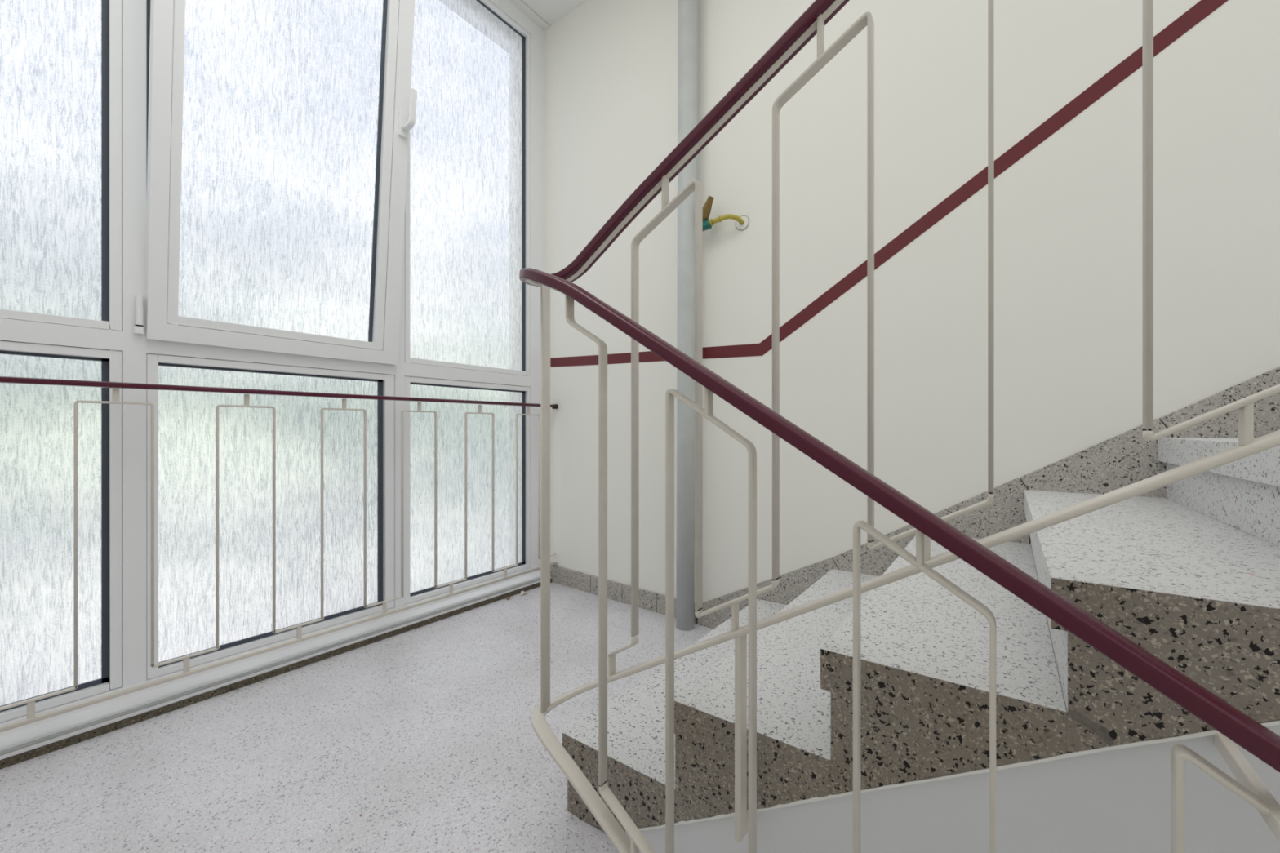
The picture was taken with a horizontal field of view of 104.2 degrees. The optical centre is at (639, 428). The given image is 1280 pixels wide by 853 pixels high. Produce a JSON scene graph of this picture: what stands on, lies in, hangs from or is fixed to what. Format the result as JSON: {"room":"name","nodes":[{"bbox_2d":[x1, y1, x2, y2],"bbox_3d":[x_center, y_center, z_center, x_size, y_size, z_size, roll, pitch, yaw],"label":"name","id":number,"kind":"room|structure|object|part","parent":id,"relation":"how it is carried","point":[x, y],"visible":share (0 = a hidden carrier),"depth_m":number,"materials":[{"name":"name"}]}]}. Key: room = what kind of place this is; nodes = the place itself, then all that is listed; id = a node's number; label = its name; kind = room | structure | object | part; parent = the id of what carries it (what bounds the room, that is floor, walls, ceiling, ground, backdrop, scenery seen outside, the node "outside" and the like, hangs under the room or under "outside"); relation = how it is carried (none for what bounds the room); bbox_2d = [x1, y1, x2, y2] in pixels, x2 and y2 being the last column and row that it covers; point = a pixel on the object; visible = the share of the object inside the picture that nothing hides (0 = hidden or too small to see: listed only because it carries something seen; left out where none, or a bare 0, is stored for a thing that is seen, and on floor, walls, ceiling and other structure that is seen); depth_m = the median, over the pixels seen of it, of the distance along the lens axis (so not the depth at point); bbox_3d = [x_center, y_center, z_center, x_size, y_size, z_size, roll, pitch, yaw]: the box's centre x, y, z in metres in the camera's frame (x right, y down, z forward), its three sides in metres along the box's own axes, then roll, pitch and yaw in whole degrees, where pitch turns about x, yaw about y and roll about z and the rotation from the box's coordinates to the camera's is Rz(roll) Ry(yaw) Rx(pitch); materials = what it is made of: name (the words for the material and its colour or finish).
{"room":"stairwell","nodes":[
{"label":"stairwell","id":0,"kind":"room"},
{"bbox_2d":[0,582,713,852],"bbox_3d":[-0.780,0.950,1.455,1.700,0.200,2.463,0,0,36],"label":"floor","id":1,"kind":"structure","parent":0,"point":[421,740],"depth_m":1.29,"materials":[{"name":"stone"}]},
{"bbox_2d":[675,0,697,631],"bbox_3d":[0.208,-1.290,2.169,0.105,4.320,0.089,0,0,36],"label":"drain pipe","id":2,"kind":"object","parent":1,"relation":"on","point":[687,58],"visible":0.84,"depth_m":2.14,"materials":[{"name":"grey metal"}]},
{"bbox_2d":[562,437,1279,852],"bbox_3d":[1.311,0.425,0.747,2.870,2.350,1.128,0,0,36],"label":"staircase","id":3,"kind":"structure","parent":1,"relation":"on","point":[1190,576],"depth_m":0.74,"materials":[{"name":"stone"}]},
{"bbox_2d":[519,0,1279,852],"bbox_3d":[0.644,0.216,0.443,2.197,3.447,0.166,0,0,36],"label":"stair railing","id":4,"kind":"object","parent":3,"relation":"attached to","point":[1233,725],"visible":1,"depth_m":0.73,"materials":[{"name":"beige metal"}]},
{"bbox_3d":[-0.200,0.141,1.055,0.007,0.925,0.023,0,0,36],"label":"newel post","id":5,"kind":"part","parent":4,"relation":"part of","materials":[{"name":"beige metal"}]},
{"bbox_3d":[0.171,0.517,0.843,0.012,0.350,0.027,0,0,36],"label":"mounting post","id":6,"kind":"part","parent":4,"relation":"part of","materials":[{"name":"beige metal"}]},
{"bbox_3d":[0.187,0.678,0.862,0.014,0.020,0.031,0,0,36],"label":"mounting arm","id":7,"kind":"part","parent":4,"relation":"part of","materials":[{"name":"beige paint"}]},
{"bbox_3d":[0.650,0.662,0.430,2.166,2.556,0.126,0,0,36],"label":"rail","id":8,"kind":"part","parent":4,"relation":"part of","materials":[{"name":"beige paint"}]},
{"bbox_3d":[0.591,0.342,0.482,0.010,0.017,0.166,0,0,36],"label":"mounting arm","id":9,"kind":"part","parent":4,"relation":"part of","materials":[{"name":"beige paint"}]},
{"bbox_2d":[522,0,586,25],"bbox_3d":[-0.768,-2.360,1.446,1.850,0.220,2.463,0,0,36],"label":"ceiling","id":10,"kind":"structure","parent":0,"point":[551,11],"depth_m":2.66,"materials":[{"name":"white paint"}]},
{"bbox_2d":[543,0,1279,624],"bbox_3d":[1.370,-0.650,1.528,5.200,6.200,0.200,0,0,36],"label":"wall","id":11,"kind":"structure","parent":0,"point":[1068,213],"depth_m":1.74,"materials":[{"name":"white paint"}]},
{"bbox_2d":[508,0,550,30],"bbox_3d":[-1.264,-2.248,1.810,0.080,0.004,2.463,0,0,36],"label":"trim","id":12,"kind":"structure","parent":11,"relation":"attached to","point":[519,4],"depth_m":2.70,"materials":[{"name":"white paint"}]},
{"bbox_2d":[702,195,749,231],"bbox_3d":[0.342,-0.908,2.101,0.229,0.148,0.067,0,0,22],"label":"tap","id":13,"kind":"object","parent":11,"relation":"attached to","point":[742,222],"visible":0.98,"depth_m":2.09,"materials":[{"name":"yellow paint"}]},
{"bbox_3d":[0.285,-0.932,2.114,0.068,0.100,0.042,0,0,36],"label":"lever","id":14,"kind":"part","parent":13,"relation":"part of","materials":[{"name":"gold metal"}]},
{"bbox_2d":[550,0,1227,367],"bbox_3d":[0.576,-0.781,1.988,2.665,0.965,0.002,0,0,36],"label":"handrail","id":15,"kind":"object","parent":11,"relation":"attached to","point":[1201,10],"depth_m":1.64,"materials":[{"name":"red paint"}]},
{"bbox_2d":[550,366,1279,629],"bbox_3d":[1.076,-0.040,1.613,4.023,1.839,0.012,0,0,36],"label":"baseboard","id":16,"kind":"structure","parent":11,"relation":"attached to","point":[1125,459],"depth_m":1.50,"materials":[{"name":"stone"}]},
{"bbox_2d":[832,419,1173,569],"bbox_3d":[1.473,-0.037,1.324,2.993,1.834,0.008,0,0,36],"label":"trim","id":17,"kind":"structure","parent":11,"relation":"attached to","point":[1160,420],"depth_m":1.52,"materials":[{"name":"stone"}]},
{"bbox_3d":[-1.392,-0.650,1.905,0.300,6.200,2.463,0,0,36],"label":"wall","id":18,"kind":"structure","parent":0,"visible":0},
{"bbox_2d":[0,578,551,769],"bbox_3d":[-1.247,0.854,1.798,0.102,0.052,2.463,0,0,36],"label":"trim","id":19,"kind":"structure","parent":18,"relation":"attached to","point":[64,743],"depth_m":1.59,"materials":[{"name":"stone"}]},
{"bbox_2d":[0,0,557,759],"bbox_3d":[-1.220,-0.711,1.779,0.267,3.079,2.463,0,0,36],"label":"window","id":20,"kind":"structure","parent":18,"relation":"in","point":[346,197],"depth_m":1.71,"materials":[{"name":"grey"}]},
{"bbox_3d":[-1.774,-1.230,1.179,0.001,1.845,0.721,0,0,36],"label":"glass pane","id":21,"kind":"part","parent":20,"relation":"part of","materials":[{"name":"glass"}]},
{"bbox_3d":[-1.774,0.270,1.179,0.001,0.959,0.721,0,0,36],"label":"glass pane","id":22,"kind":"part","parent":20,"relation":"part of","materials":[{"name":"glass"}]},
{"bbox_3d":[-1.298,0.270,1.828,0.001,0.959,0.709,0,0,36],"label":"glass pane","id":23,"kind":"part","parent":20,"relation":"part of","materials":[{"name":"glass"}]},
{"bbox_3d":[-1.262,0.798,1.809,0.124,0.062,2.463,0,0,36],"label":"sill","id":24,"kind":"part","parent":20,"relation":"part of","materials":[{"name":"white"}]},
{"bbox_3d":[-1.195,-0.122,1.751,0.036,0.020,2.438,0,0,36],"label":"handrail","id":25,"kind":"part","parent":20,"relation":"part of","materials":[{"name":"red"}]},
{"bbox_3d":[-1.191,0.307,1.757,0.036,0.882,2.463,0,0,36],"label":"window railing","id":26,"kind":"part","parent":20,"relation":"part of","materials":[{"name":"beige metal"}]},
{"bbox_3d":[-1.191,0.742,1.757,0.020,0.011,2.463,0,0,36],"label":"rail","id":27,"kind":"part","parent":20,"relation":"part of","materials":[{"name":"beige paint"}]},
{"bbox_3d":[-1.202,-1.218,1.765,0.047,1.898,0.764,7,4,36],"label":"sash frame","id":28,"kind":"part","parent":20,"relation":"part of","materials":[{"name":"white plastic"}]},
{"bbox_3d":[-1.217,-1.219,1.759,0.001,1.745,0.610,7,4,36],"label":"glass pane","id":29,"kind":"part","parent":20,"relation":"part of","materials":[{"name":"glass"}]},
{"bbox_3d":[-0.942,-1.279,2.016,0.066,0.175,0.038,7,4,36],"label":"handle","id":30,"kind":"part","parent":20,"relation":"part of","materials":[{"name":"white plastic"}]},
{"bbox_3d":[-0.830,-1.230,2.465,0.001,1.845,0.679,0,0,36],"label":"glass pane","id":31,"kind":"part","parent":20,"relation":"part of","materials":[{"name":"glass"}]},
{"bbox_3d":[-0.830,0.270,2.465,0.001,0.959,0.679,0,0,36],"label":"glass pane","id":32,"kind":"part","parent":20,"relation":"part of","materials":[{"name":"glass"}]}
]}

